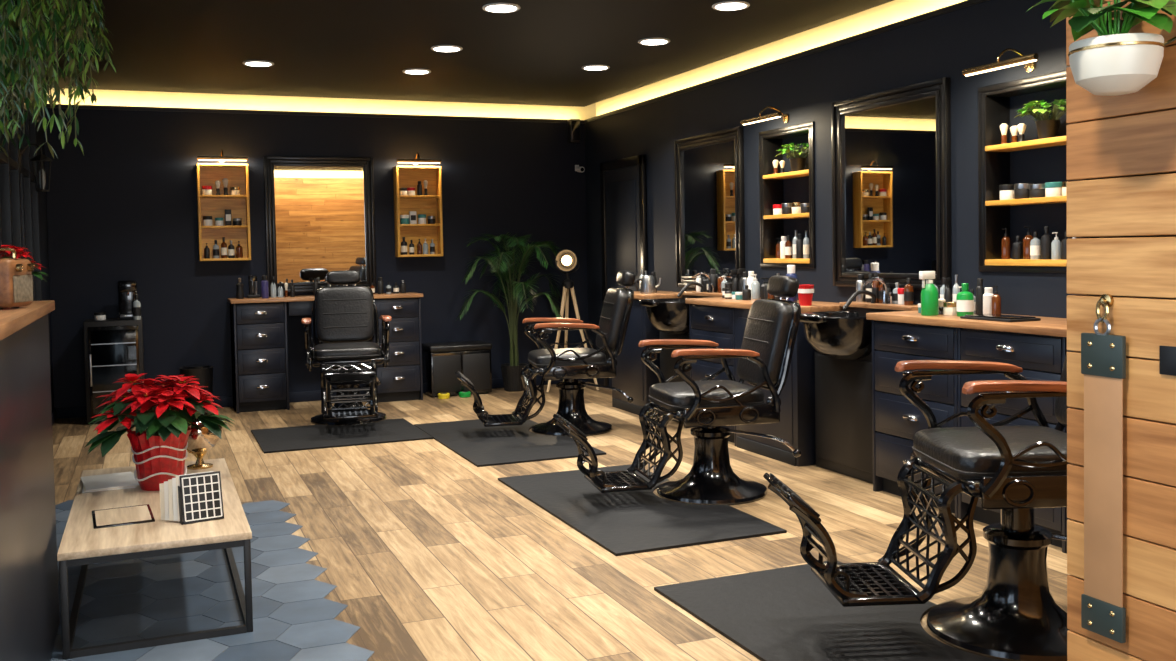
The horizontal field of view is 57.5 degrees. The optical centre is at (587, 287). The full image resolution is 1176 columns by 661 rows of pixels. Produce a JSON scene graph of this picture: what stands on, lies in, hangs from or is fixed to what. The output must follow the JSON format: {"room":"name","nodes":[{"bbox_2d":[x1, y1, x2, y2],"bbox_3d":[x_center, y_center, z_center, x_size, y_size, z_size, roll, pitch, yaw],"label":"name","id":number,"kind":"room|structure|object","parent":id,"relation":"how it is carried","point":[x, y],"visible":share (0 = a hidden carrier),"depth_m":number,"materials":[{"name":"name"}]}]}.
{"room":"salon","nodes":[
{"label":"salon","id":0,"kind":"room"},
{"bbox_2d":[11,66,53,410],"bbox_3d":[-2.353,-0.229,3.521,0.180,2.880,10.910,-2,2,-22],"label":"wall","id":1,"kind":"structure","parent":0,"point":[42,199],"depth_m":8.32,"materials":[{"name":"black paint"}]},
{"bbox_2d":[0,77,22,256],"bbox_3d":[-3.428,-0.420,6.232,0.130,1.600,1.050,-2,2,-22],"label":"curtain","id":2,"kind":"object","parent":1,"relation":"in","point":[10,202],"depth_m":6.27,"materials":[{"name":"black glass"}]},
{"bbox_2d":[19,102,41,300],"bbox_3d":[-3.883,-0.453,7.342,0.130,1.600,1.050,-2,2,-22],"label":"window","id":3,"kind":"structure","parent":1,"relation":"in","point":[30,228],"depth_m":7.36,"materials":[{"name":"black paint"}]},
{"bbox_2d":[18,143,52,191],"bbox_3d":[-3.522,-0.766,6.837,0.195,0.310,0.130,-2,2,-22],"label":"wall lantern","id":4,"kind":"object","parent":1,"relation":"attached to","point":[41,158],"visible":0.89,"depth_m":6.83,"materials":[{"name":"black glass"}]},
{"bbox_2d":[43,88,595,407],"bbox_3d":[-2.212,-0.457,9.577,5.070,2.880,0.200,-2,2,-22],"label":"wall","id":5,"kind":"structure","parent":0,"point":[125,208],"depth_m":9.22,"materials":[{"name":"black paint"}]},
{"bbox_2d":[197,149,247,162],"bbox_3d":[-3.077,-1.114,9.006,0.400,0.107,0.165,-2,2,-22],"label":"lamp","id":6,"kind":"object","parent":5,"relation":"attached to","point":[221,158],"visible":1,"depth_m":8.94,"materials":[{"name":"gold metal"}]},
{"bbox_2d":[196,163,250,260],"bbox_3d":[-3.072,-0.636,9.036,0.410,0.810,0.140,-2,2,-22],"label":"wooden wall shelf","id":7,"kind":"object","parent":5,"relation":"attached to","point":[213,205],"visible":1,"depth_m":9.06,"materials":[{"name":"brown wood"}]},
{"bbox_2d":[202,178,239,194],"bbox_3d":[-3.088,-0.851,9.017,0.304,0.144,0.084,-2,2,-22],"label":"products","id":8,"kind":"object","parent":7,"relation":"in","point":[206,190],"visible":0.99,"depth_m":9.00,"materials":[{"name":"white plastic"}]},
{"bbox_2d":[203,209,241,225],"bbox_3d":[-3.081,-0.593,9.031,0.312,0.138,0.075,-2,2,-24],"label":"products","id":9,"kind":"object","parent":7,"relation":"in","point":[207,220],"visible":1,"depth_m":9.03,"materials":[{"name":"white plastic"}]},
{"bbox_2d":[204,237,242,258],"bbox_3d":[-3.074,-0.340,9.035,0.308,0.178,0.066,-2,2,-18],"label":"products","id":10,"kind":"object","parent":7,"relation":"in","point":[239,249],"visible":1,"depth_m":9.02,"materials":[{"name":"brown glass"}]},
{"bbox_2d":[46,104,583,122],"bbox_3d":[-2.197,-1.529,9.452,4.670,0.030,0.042,-2,2,-22],"label":"trim","id":11,"kind":"structure","parent":5,"relation":"attached to","point":[47,105],"depth_m":9.32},
{"bbox_2d":[263,156,376,292],"bbox_3d":[-2.341,-0.558,9.393,0.940,1.180,0.036,-2,2,-22],"label":"wall mirror","id":12,"kind":"object","parent":5,"relation":"attached to","point":[320,211],"visible":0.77,"depth_m":9.39,"materials":[{"name":"black paint"}]},
{"bbox_2d":[56,376,588,418],"bbox_3d":[-2.146,0.940,9.529,4.670,0.090,0.015,-2,2,-22],"label":"baseboard","id":13,"kind":"structure","parent":5,"relation":"attached to","point":[304,396],"depth_m":9.35,"materials":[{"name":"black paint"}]},
{"bbox_2d":[393,166,442,256],"bbox_3d":[-1.532,-0.688,9.665,0.410,0.810,0.140,-2,2,-22],"label":"wooden wall shelf","id":14,"kind":"object","parent":5,"relation":"attached to","point":[430,204],"visible":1,"depth_m":9.70,"materials":[{"name":"brown wood"}]},
{"bbox_2d":[400,180,427,194],"bbox_3d":[-1.571,-0.900,9.643,0.260,0.141,0.078,-2,2,-29],"label":"products","id":15,"kind":"object","parent":14,"relation":"in","point":[403,191],"visible":0.98,"depth_m":9.63,"materials":[{"name":"white plastic"}]},
{"bbox_2d":[400,211,434,223],"bbox_3d":[-1.534,-0.633,9.660,0.322,0.116,0.082,-2,2,-22],"label":"products","id":16,"kind":"object","parent":14,"relation":"in","point":[411,218],"visible":0.98,"depth_m":9.64,"materials":[{"name":"white plastic"}]},
{"bbox_2d":[401,237,434,254],"bbox_3d":[-1.534,-0.383,9.663,0.309,0.160,0.069,-2,2,-16],"label":"products","id":17,"kind":"object","parent":14,"relation":"in","point":[403,243],"visible":1,"depth_m":9.64,"materials":[{"name":"black glass"}]},
{"bbox_2d":[396,152,440,164],"bbox_3d":[-1.536,-1.165,9.635,0.400,0.107,0.165,-2,2,-22],"label":"lamp","id":18,"kind":"object","parent":5,"relation":"attached to","point":[415,161],"visible":1,"depth_m":9.57,"materials":[{"name":"gold metal"}]},
{"bbox_2d":[567,119,580,142],"bbox_3d":[-0.146,-1.488,10.188,0.100,0.220,0.176,-2,2,-22],"label":"wall speaker","id":19,"kind":"object","parent":5,"relation":"attached to","point":[573,125],"visible":1,"depth_m":10.11,"materials":[{"name":"black plastic"}]},
{"bbox_2d":[11,0,893,106],"bbox_3d":[-0.130,-1.670,4.442,5.120,0.290,11.410,-2,2,-22],"label":"ceiling","id":20,"kind":"structure","parent":0,"point":[536,53],"depth_m":7.04,"materials":[{"name":"black paint"}]},
{"bbox_2d":[0,0,42,149],"bbox_3d":[-2.394,-1.004,4.331,0.324,0.949,0.322,-1,2,0],"label":"hanging plant","id":21,"kind":"object","parent":20,"relation":"hanging from","point":[18,81],"visible":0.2,"depth_m":4.35,"materials":[{"name":"green plant"}]},
{"bbox_2d":[0,0,101,157],"bbox_3d":[-2.070,-0.973,4.008,0.425,1.000,0.385,-3,3,-40],"label":"hanging plant","id":22,"kind":"object","parent":20,"relation":"hanging from","point":[36,33],"visible":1,"depth_m":3.98,"materials":[{"name":"green plant"}]},
{"bbox_2d":[47,0,115,71],"bbox_3d":[-2.382,-1.247,4.952,0.372,0.511,0.371,-1,2,-6],"label":"hanging plant","id":23,"kind":"object","parent":20,"relation":"hanging from","point":[98,24],"visible":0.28,"depth_m":4.94,"materials":[{"name":"green plant"}]},
{"bbox_2d":[243,60,273,66],"bbox_3d":[-2.347,-1.597,7.628,0.216,0.013,0.216,-2,2,-22],"label":"recessed light","id":24,"kind":"object","parent":20,"relation":"in","point":[254,63],"depth_m":7.60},
{"bbox_2d":[402,69,430,74],"bbox_3d":[-1.294,-1.634,8.091,0.216,0.013,0.216,-2,2,-22],"label":"recessed light","id":25,"kind":"object","parent":20,"relation":"in","point":[407,71],"depth_m":8.06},
{"bbox_2d":[430,45,462,51],"bbox_3d":[-0.949,-1.607,7.195,0.216,0.013,0.216,-2,2,-22],"label":"recessed light","id":26,"kind":"object","parent":20,"relation":"in","point":[439,48],"depth_m":7.16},
{"bbox_2d":[482,3,519,12],"bbox_3d":[-0.487,-1.571,6.013,0.216,0.013,0.216,-2,2,-22],"label":"recessed light","id":27,"kind":"object","parent":20,"relation":"in","point":[493,7],"depth_m":5.99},
{"bbox_2d":[582,65,609,70],"bbox_3d":[0.058,-1.658,8.060,0.216,0.013,0.216,-2,2,-22],"label":"recessed light","id":28,"kind":"object","parent":20,"relation":"in","point":[587,67],"depth_m":8.03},
{"bbox_2d":[638,38,669,45],"bbox_3d":[0.437,-1.628,7.081,0.216,0.013,0.216,-2,2,-22],"label":"recessed light","id":29,"kind":"object","parent":20,"relation":"in","point":[647,41],"depth_m":7.05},
{"bbox_2d":[712,1,749,10],"bbox_3d":[0.809,-1.597,6.066,0.216,0.013,0.216,-2,2,-22],"label":"recessed light","id":30,"kind":"object","parent":20,"relation":"in","point":[725,5],"depth_m":6.04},
{"bbox_2d":[52,382,1070,660],"bbox_3d":[-0.077,1.193,4.549,5.120,0.120,11.410,-2,2,-22],"label":"floor","id":31,"kind":"structure","parent":0,"point":[433,557],"depth_m":4.74,"materials":[{"name":"brown wood"}]},
{"bbox_2d":[83,317,143,423],"bbox_3d":[-3.771,0.651,8.550,0.420,0.800,0.460,-2,2,-22],"label":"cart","id":32,"kind":"object","parent":31,"relation":"on","point":[113,347],"visible":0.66,"depth_m":8.33,"materials":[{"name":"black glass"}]},
{"bbox_2d":[117,280,136,319],"bbox_3d":[-3.675,0.093,8.573,0.170,0.310,0.260,-2,2,-22],"label":"coffee machine","id":33,"kind":"object","parent":32,"relation":"on","point":[127,289],"visible":0.74,"depth_m":8.51,"materials":[{"name":"black metal"}]},
{"bbox_2d":[133,294,140,319],"bbox_3d":[-3.556,0.150,8.445,0.061,0.200,0.061,-2,2,-22],"label":"bottle","id":34,"kind":"object","parent":32,"relation":"on","point":[136,304],"visible":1,"depth_m":8.42,"materials":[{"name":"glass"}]},
{"bbox_2d":[179,364,212,401],"bbox_3d":[-3.241,0.829,8.880,0.270,0.400,0.270,-2,2,-22],"label":"waste bin","id":35,"kind":"object","parent":31,"relation":"on","point":[203,373],"visible":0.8,"depth_m":8.79,"materials":[{"name":"black plastic"}]},
{"bbox_2d":[50,500,373,660],"bbox_3d":[-0.957,1.232,2.293,1.386,0.002,7.746,-2,2,-22],"label":"floor","id":36,"kind":"structure","parent":31,"relation":"on","point":[157,596],"depth_m":3.99,"materials":[{"name":"tile"}]},
{"bbox_2d":[0,300,59,660],"bbox_3d":[-1.625,0.655,2.651,0.415,1.147,2.340,-2,2,-22],"label":"reception desk","id":37,"kind":"object","parent":36,"relation":"on","point":[29,595],"visible":1,"depth_m":2.97,"materials":[{"name":"laminate"}]},
{"bbox_2d":[0,248,33,309],"bbox_3d":[-1.732,-0.029,3.200,0.115,0.183,0.140,-1,2,-2],"label":"radio","id":38,"kind":"object","parent":37,"relation":"on","point":[16,279],"visible":1,"depth_m":3.16,"materials":[{"name":"leather"}]},
{"bbox_2d":[0,245,47,281],"bbox_3d":[-1.932,-0.046,3.566,0.195,0.196,0.233,-1,2,7],"label":"plant","id":39,"kind":"object","parent":37,"relation":"on","point":[19,250],"visible":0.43,"depth_m":3.57,"materials":[{"name":"red plant"}]},
{"bbox_2d":[57,458,252,658],"bbox_3d":[-1.699,0.998,4.231,0.600,0.347,1.450,-2,2,-22],"label":"coffee table","id":40,"kind":"object","parent":36,"relation":"on","point":[82,544],"visible":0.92,"depth_m":3.67,"materials":[{"name":"brown wood"}]},
{"bbox_2d":[80,471,138,492],"bbox_3d":[-2.009,0.814,4.498,0.220,0.012,0.313,-2,2,-25],"label":"magazine stack","id":41,"kind":"object","parent":40,"relation":"on","point":[123,480],"visible":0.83,"depth_m":4.46,"materials":[{"name":"white paper"}]},
{"bbox_2d":[92,504,154,528],"bbox_3d":[-1.699,0.833,3.913,0.200,0.006,0.280,-2,2,-26],"label":"tablet","id":42,"kind":"object","parent":40,"relation":"on","point":[104,518],"visible":1,"depth_m":3.89,"materials":[{"name":"black glass"}]},
{"bbox_2d":[84,373,233,490],"bbox_3d":[-1.755,0.583,4.401,0.577,0.471,0.519,-1,2,11],"label":"plant","id":43,"kind":"object","parent":40,"relation":"on","point":[159,442],"visible":0.99,"depth_m":4.32,"materials":[{"name":"red plant"}]},
{"bbox_2d":[159,471,223,524],"bbox_3d":[-1.421,0.749,3.838,0.202,0.167,0.096,-2,3,-32],"label":"book","id":44,"kind":"object","parent":40,"relation":"on","point":[194,497],"visible":1,"depth_m":3.82,"materials":[{"name":"white paper"}]},
{"bbox_2d":[186,412,221,469],"bbox_3d":[-1.742,0.668,4.798,0.196,0.270,0.196,-1,2,11],"label":"decorative ball","id":45,"kind":"object","parent":40,"relation":"on","point":[201,439],"visible":0.54,"depth_m":4.74,"materials":[{"name":"metal"}]},
{"bbox_2d":[230,302,289,412],"bbox_3d":[-2.760,0.565,9.004,0.420,0.900,0.452,-2,2,-22],"label":"base cabinet","id":46,"kind":"object","parent":31,"relation":"on","point":[259,338],"visible":1,"depth_m":8.83,"materials":[{"name":"blue paint"}]},
{"bbox_2d":[251,418,432,453],"bbox_3d":[-1.772,1.043,7.635,1.125,0.012,0.950,-2,2,-22],"label":"rubber floor mat","id":47,"kind":"object","parent":31,"relation":"on","point":[297,438],"visible":1,"depth_m":7.54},
{"bbox_2d":[301,270,391,424],"bbox_3d":[-1.823,0.454,8.118,0.658,1.155,1.276,-2,2,-14],"label":"barber chair","id":48,"kind":"object","parent":31,"relation":"on","point":[344,321],"visible":1,"depth_m":8.16,"materials":[{"name":"black leather"}]},
{"bbox_2d":[365,297,422,402],"bbox_3d":[-1.714,0.530,9.431,0.420,0.900,0.452,-2,2,-22],"label":"base cabinet","id":49,"kind":"object","parent":31,"relation":"on","point":[402,378],"visible":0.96,"depth_m":9.27,"materials":[{"name":"blue paint"}]},
{"bbox_2d":[227,292,422,315],"bbox_3d":[-2.249,0.143,9.212,1.590,0.150,0.450,-2,2,-22],"label":"countertop","id":50,"kind":"structure","parent":49,"relation":"on","point":[297,305],"depth_m":8.96,"materials":[{"name":"brown wood"}]},
{"bbox_2d":[247,275,259,297],"bbox_3d":[-2.825,-0.010,9.037,0.100,0.190,0.080,-2,2,-22],"label":"charging stand","id":51,"kind":"object","parent":50,"relation":"on","point":[252,280],"visible":1,"depth_m":9.02,"materials":[{"name":"black plastic"}]},
{"bbox_2d":[261,276,268,298],"bbox_3d":[-2.690,-0.008,8.919,0.060,0.190,0.060,-2,2,-22],"label":"bottle","id":52,"kind":"object","parent":50,"relation":"on","point":[264,283],"visible":1,"depth_m":8.89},
{"bbox_2d":[271,276,294,297],"bbox_3d":[-2.598,-0.012,9.114,0.198,0.179,0.060,-2,2,-26],"label":"bottles","id":53,"kind":"object","parent":50,"relation":"on","point":[273,285],"visible":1,"depth_m":9.09,"materials":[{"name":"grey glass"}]},
{"bbox_2d":[370,277,405,293],"bbox_3d":[-1.761,-0.023,9.439,0.314,0.146,0.062,-2,2,-22],"label":"bottles","id":54,"kind":"object","parent":50,"relation":"on","point":[380,282],"visible":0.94,"depth_m":9.42,"materials":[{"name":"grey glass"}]},
{"bbox_2d":[422,341,491,396],"bbox_3d":[-1.187,0.730,9.718,0.580,0.460,0.340,-2,2,-22],"label":"storage bench","id":55,"kind":"object","parent":31,"relation":"on","point":[472,359],"visible":0.96,"depth_m":9.57,"materials":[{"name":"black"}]},
{"bbox_2d":[456,232,561,391],"bbox_3d":[-0.665,0.220,9.736,1.058,1.459,0.689,-2,2,-20],"label":"potted palm","id":56,"kind":"object","parent":31,"relation":"on","point":[512,381],"visible":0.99,"depth_m":9.79,"materials":[{"name":"plant"}]},
{"bbox_2d":[414,416,605,466],"bbox_3d":[-0.591,1.031,7.355,0.840,0.012,1.680,-2,2,-22],"label":"rubber floor mat","id":57,"kind":"object","parent":31,"relation":"on","point":[482,446],"visible":0.81,"depth_m":7.13,"materials":[{"name":"rubber"}]},
{"bbox_2d":[455,270,634,436],"bbox_3d":[-0.295,0.455,7.614,1.276,1.135,0.658,-1,2,-11],"label":"barber chair","id":58,"kind":"object","parent":31,"relation":"on","point":[569,365],"visible":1,"depth_m":7.48,"materials":[{"name":"black leather"}]},
{"bbox_2d":[546,249,598,391],"bbox_3d":[-0.216,0.288,9.861,0.484,1.291,0.463,-2,2,-22],"label":"tripod floor lamp","id":59,"kind":"object","parent":31,"relation":"on","point":[566,260],"visible":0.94,"depth_m":9.78,"materials":[{"name":"brown wood"}]},
{"bbox_2d":[612,299,659,416],"bbox_3d":[0.510,0.523,8.537,0.438,0.900,0.660,-2,2,-22],"label":"base cabinet","id":60,"kind":"object","parent":31,"relation":"on","point":[633,377],"visible":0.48,"depth_m":8.31,"materials":[{"name":"blue paint"}]},
{"bbox_2d":[634,291,681,299],"bbox_3d":[0.502,0.056,8.525,0.466,0.035,0.690,-2,2,-22],"label":"countertop","id":61,"kind":"structure","parent":60,"relation":"on","point":[659,294],"depth_m":8.21,"materials":[{"name":"brown wood"}]},
{"bbox_2d":[635,275,660,293],"bbox_3d":[0.474,-0.030,8.428,0.199,0.145,0.130,-1,2,9],"label":"kettle","id":62,"kind":"object","parent":61,"relation":"on","point":[647,286],"visible":1,"depth_m":8.38,"materials":[{"name":"silver metal"}]},
{"bbox_2d":[498,464,786,555],"bbox_3d":[0.193,1.089,5.440,0.840,0.012,1.660,-2,2,-22],"label":"rubber floor mat","id":63,"kind":"object","parent":31,"relation":"on","point":[640,521],"visible":0.84,"depth_m":5.13,"materials":[{"name":"rubber"}]},
{"bbox_2d":[553,275,800,505],"bbox_3d":[0.473,0.516,5.578,1.276,1.135,0.658,-2,2,-13],"label":"barber chair","id":64,"kind":"object","parent":31,"relation":"on","point":[706,406],"visible":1,"depth_m":5.47,"materials":[{"name":"black leather"}]},
{"bbox_2d":[639,272,721,421],"bbox_3d":[0.697,0.439,7.865,0.625,1.111,0.660,-2,2,-22],"label":"basin","id":65,"kind":"object","parent":31,"relation":"on","point":[670,316],"visible":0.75,"depth_m":7.75,"materials":[{"name":"black ceramic"}]},
{"bbox_2d":[689,304,735,445],"bbox_3d":[1.014,0.561,7.274,0.462,0.900,0.620,-2,2,-22],"label":"base cabinet","id":66,"kind":"object","parent":31,"relation":"on","point":[716,324],"visible":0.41,"depth_m":7.16,"materials":[{"name":"blue paint"}]},
{"bbox_2d":[735,308,815,466],"bbox_3d":[1.280,0.579,6.656,0.438,0.900,0.715,-2,2,-22],"label":"base cabinet","id":67,"kind":"object","parent":31,"relation":"on","point":[796,426],"visible":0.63,"depth_m":6.30,"materials":[{"name":"blue paint"}]},
{"bbox_2d":[685,297,842,312],"bbox_3d":[1.155,0.103,6.929,0.466,0.035,1.380,-2,2,-22],"label":"countertop","id":68,"kind":"structure","parent":67,"relation":"on","point":[816,306],"depth_m":6.83,"materials":[{"name":"brown wood"}]},
{"bbox_2d":[695,269,731,292],"bbox_3d":[0.927,-0.055,7.956,0.083,0.173,0.559,-2,2,-22],"label":"bottles","id":69,"kind":"object","parent":68,"relation":"on","point":[722,283],"visible":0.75,"depth_m":7.90,"materials":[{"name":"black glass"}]},
{"bbox_2d":[722,285,750,299],"bbox_3d":[1.004,0.026,7.262,0.077,0.099,0.364,-2,2,-22],"label":"bottles","id":70,"kind":"object","parent":68,"relation":"on","point":[745,294],"visible":1,"depth_m":7.18,"materials":[{"name":"white plastic"}]},
{"bbox_2d":[731,269,779,298],"bbox_3d":[1.139,-0.028,7.273,0.084,0.202,0.583,-2,2,-22],"label":"bottles","id":71,"kind":"object","parent":68,"relation":"on","point":[757,291],"visible":0.75,"depth_m":7.31,"materials":[{"name":"white plastic"}]},
{"bbox_2d":[786,265,796,301],"bbox_3d":[1.234,-0.020,6.504,0.070,0.240,0.070,-2,2,-22],"label":"bottle","id":72,"kind":"object","parent":68,"relation":"on","point":[790,268],"visible":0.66,"depth_m":6.48,"materials":[{"name":"white plastic"}]},
{"bbox_2d":[798,285,813,305],"bbox_3d":[1.292,0.043,6.367,0.106,0.122,0.106,-2,2,-22],"label":"cup","id":73,"kind":"object","parent":68,"relation":"on","point":[805,292],"visible":0.85,"depth_m":6.33,"materials":[{"name":"plastic"}]},
{"bbox_2d":[654,561,1003,660],"bbox_3d":[0.948,1.149,3.438,0.820,0.012,1.680,-2,2,-22],"label":"rubber floor mat","id":74,"kind":"object","parent":31,"relation":"on","point":[785,613],"visible":0.87,"depth_m":3.66,"materials":[{"name":"rubber"}]},
{"bbox_2d":[800,276,917,482],"bbox_3d":[1.471,0.495,5.973,0.625,1.111,0.640,-2,2,-22],"label":"basin","id":75,"kind":"object","parent":31,"relation":"on","point":[841,341],"visible":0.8,"depth_m":5.91,"materials":[{"name":"black ceramic"}]},
{"bbox_2d":[856,272,913,304],"bbox_3d":[1.691,-0.002,6.091,0.080,0.177,0.491,-2,2,-22],"label":"bottles","id":76,"kind":"object","parent":75,"relation":"in","point":[901,296],"visible":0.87,"depth_m":6.08,"materials":[{"name":"glass"}]},
{"bbox_2d":[872,320,957,517],"bbox_3d":[1.789,0.617,5.380,0.462,0.900,0.635,-2,2,-22],"label":"base cabinet","id":77,"kind":"object","parent":31,"relation":"on","point":[895,420],"visible":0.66,"depth_m":5.38,"materials":[{"name":"blue paint"}]},
{"bbox_2d":[763,350,1070,660],"bbox_3d":[1.243,0.536,3.526,1.276,1.220,0.658,-1,2,-3],"label":"barber chair","id":78,"kind":"object","parent":31,"relation":"on","point":[1014,470],"visible":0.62,"depth_m":3.44,"materials":[{"name":"metal"}]},
{"bbox_2d":[957,328,1065,552],"bbox_3d":[2.032,0.635,4.788,0.462,0.900,0.635,-2,2,-22],"label":"base cabinet","id":79,"kind":"object","parent":31,"relation":"on","point":[1040,357],"visible":0.27,"depth_m":4.66,"materials":[{"name":"blue paint"}]},
{"bbox_2d":[1066,337,1068,553],"bbox_3d":[2.273,0.652,4.198,0.462,0.900,0.630,-2,2,-22],"label":"base cabinet","id":80,"kind":"object","parent":31,"relation":"on","point":[1066,337],"visible":0.02,"depth_m":4.42,"materials":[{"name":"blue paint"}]},
{"bbox_2d":[866,311,1066,336],"bbox_3d":[2.037,0.167,4.773,0.466,0.035,1.960,-2,2,-22],"label":"countertop","id":81,"kind":"structure","parent":80,"relation":"on","point":[1048,326],"depth_m":4.88,"materials":[{"name":"brown wood"}]},
{"bbox_2d":[919,271,938,315],"bbox_3d":[1.691,0.026,5.319,0.097,0.220,0.084,-2,2,-22],"label":"spray bottle","id":82,"kind":"object","parent":81,"relation":"on","point":[929,293],"visible":1,"depth_m":5.29,"materials":[{"name":"plastic"}]},
{"bbox_2d":[918,298,956,315],"bbox_3d":[1.768,0.085,5.406,0.082,0.093,0.286,-2,2,-19],"label":"jars","id":83,"kind":"object","parent":81,"relation":"on","point":[946,308],"visible":0.41,"depth_m":5.29,"materials":[{"name":"glass"}]},
{"bbox_2d":[932,275,961,301],"bbox_3d":[1.866,0.001,5.487,0.073,0.135,0.215,-2,2,-22],"label":"bottles","id":84,"kind":"object","parent":81,"relation":"on","point":[945,291],"depth_m":5.49,"materials":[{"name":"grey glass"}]},
{"bbox_2d":[956,283,973,316],"bbox_3d":[1.832,0.058,5.205,0.081,0.160,0.081,-2,2,-22],"label":"bottle","id":85,"kind":"object","parent":81,"relation":"on","point":[964,299],"visible":0.94,"depth_m":5.18,"materials":[{"name":"plastic"}]},
{"bbox_2d":[971,278,1000,313],"bbox_3d":[1.971,0.040,5.233,0.073,0.174,0.195,-2,2,-22],"label":"bottles","id":86,"kind":"object","parent":81,"relation":"on","point":[988,301],"depth_m":5.25,"materials":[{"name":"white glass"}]},
{"bbox_2d":[960,314,1040,321],"bbox_3d":[1.899,0.137,4.943,0.180,0.018,0.320,-2,2,-22],"label":"tray","id":87,"kind":"object","parent":81,"relation":"on","point":[988,317],"visible":1,"depth_m":4.87,"materials":[{"name":"plastic"}]},
{"bbox_2d":[585,0,1083,352],"bbox_3d":[1.663,-0.414,6.534,0.200,2.880,8.367,-2,2,-22],"label":"wall","id":88,"kind":"structure","parent":0,"point":[805,88],"depth_m":6.58,"materials":[{"name":"grey paint"}]},
{"bbox_2d":[600,155,646,386],"bbox_3d":[0.286,-0.099,9.496,0.095,2.080,0.920,-2,2,-22],"label":"door","id":89,"kind":"structure","parent":88,"relation":"in","point":[622,181],"depth_m":9.47,"materials":[{"name":"black paint"}]},
{"bbox_2d":[674,126,744,287],"bbox_3d":[0.903,-0.578,8.070,0.036,1.160,1.020,-2,2,-22],"label":"wall mirror","id":90,"kind":"object","parent":88,"relation":"attached to","point":[709,167],"visible":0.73,"depth_m":8.04,"materials":[{"name":"black paint"}]},
{"bbox_2d":[741,106,788,124],"bbox_3d":[1.212,-1.139,7.029,0.215,0.107,0.460,-2,2,-22],"label":"lamp","id":91,"kind":"object","parent":88,"relation":"attached to","point":[760,118],"visible":1,"depth_m":7.01,"materials":[{"name":"gold metal"}]},
{"bbox_2d":[584,0,987,122],"bbox_3d":[1.563,-1.485,6.450,0.042,0.030,8.347,-2,2,-22],"label":"trim","id":92,"kind":"structure","parent":88,"relation":"attached to","point":[966,3],"depth_m":6.76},
{"bbox_2d":[759,121,815,267],"bbox_3d":[1.377,-0.601,7.123,0.168,0.930,0.650,-2,2,-22],"label":"niche shelf","id":93,"kind":"object","parent":88,"relation":"attached to","point":[771,185],"visible":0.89,"depth_m":7.34,"materials":[{"name":"black paint"}]},
{"bbox_2d":[773,202,808,214],"bbox_3d":[1.369,-0.531,7.168,0.086,0.076,0.390,-2,2,-26],"label":"products","id":94,"kind":"object","parent":93,"relation":"on","point":[800,207],"visible":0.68,"depth_m":7.17,"materials":[{"name":"white plastic"}]},
{"bbox_2d":[776,143,808,171],"bbox_3d":[1.389,-0.860,7.088,0.286,0.189,0.278,-2,2,-22],"label":"potted plant","id":95,"kind":"object","parent":93,"relation":"on","point":[797,163],"visible":0.89,"depth_m":7.05,"materials":[{"name":"green plant"}]},
{"bbox_2d":[776,230,809,258],"bbox_3d":[1.380,-0.292,7.148,0.072,0.190,0.443,-2,2,-22],"label":"products","id":96,"kind":"object","parent":93,"relation":"on","point":[801,247],"visible":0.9,"depth_m":7.13,"materials":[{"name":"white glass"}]},
{"bbox_2d":[831,77,951,289],"bbox_3d":[1.705,-0.559,6.107,0.036,1.120,1.020,-2,2,-22],"label":"wall mirror","id":97,"kind":"object","parent":88,"relation":"attached to","point":[891,149],"visible":0.87,"depth_m":6.06,"materials":[{"name":"black paint"}]},
{"bbox_2d":[962,48,1038,76],"bbox_3d":[2.015,-1.080,5.067,0.215,0.107,0.460,-2,2,-22],"label":"lamp","id":98,"kind":"object","parent":88,"relation":"attached to","point":[1029,60],"visible":1,"depth_m":5.04,"materials":[{"name":"gold metal"}]},
{"bbox_2d":[978,70,1085,272],"bbox_3d":[2.180,-0.543,5.162,0.168,0.930,0.670,-2,2,-22],"label":"niche shelf","id":99,"kind":"object","parent":88,"relation":"attached to","point":[993,100],"visible":0.54,"depth_m":5.40,"materials":[{"name":"black paint"}]},
{"bbox_2d":[1000,123,1025,143],"bbox_3d":[2.112,-0.767,5.317,0.057,0.110,0.155,-2,2,-22],"label":"brushes","id":100,"kind":"object","parent":99,"relation":"on","point":[1021,127],"visible":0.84,"depth_m":5.31,"materials":[{"name":"white wood"}]},
{"bbox_2d":[999,181,1070,199],"bbox_3d":[2.179,-0.472,5.173,0.096,0.077,0.476,-2,2,-22],"label":"products","id":101,"kind":"object","parent":99,"relation":"in","point":[1049,189],"visible":0.77,"depth_m":5.17,"materials":[{"name":"white plastic"}]},
{"bbox_2d":[1001,226,1075,259],"bbox_3d":[2.190,-0.220,5.181,0.080,0.162,0.480,-2,2,-22],"label":"products","id":102,"kind":"object","parent":99,"relation":"in","point":[1032,248],"visible":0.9,"depth_m":5.18,"materials":[{"name":"orange glass"}]},
{"bbox_2d":[1014,99,1065,138],"bbox_3d":[2.199,-0.799,5.107,0.272,0.186,0.298,-2,2,-22],"label":"potted plant","id":103,"kind":"object","parent":99,"relation":"on","point":[1047,127],"visible":0.86,"depth_m":5.07,"materials":[{"name":"green plant"}]},
{"bbox_2d":[1066,0,1175,660],"bbox_3d":[2.424,-0.220,0.954,2.620,2.880,2.543,-2,2,-22],"label":"wall","id":104,"kind":"structure","parent":0,"point":[1121,149],"depth_m":1.54,"materials":[{"name":"wood"}]},
{"bbox_2d":[1027,0,1175,95],"bbox_3d":[0.701,-0.342,1.458,0.178,0.155,0.172,-2,2,-22],"label":"wall planter","id":105,"kind":"object","parent":104,"relation":"attached to","point":[1114,62],"depth_m":1.44,"materials":[{"name":"ceramic"}]},
{"bbox_2d":[1081,294,1125,642],"bbox_3d":[0.760,0.262,1.578,0.018,0.506,0.074,-2,2,-22],"label":"leather strop","id":106,"kind":"object","parent":104,"relation":"attached to","point":[1103,356],"visible":1,"depth_m":1.57,"materials":[{"name":"brown leather"}]},
{"bbox_2d":[1159,345,1175,375],"bbox_3d":[0.801,0.101,1.471,0.012,0.044,0.042,-2,2,-22],"label":"cabinet hinge","id":107,"kind":"object","parent":104,"relation":"attached to","point":[1167,354],"visible":1,"depth_m":1.48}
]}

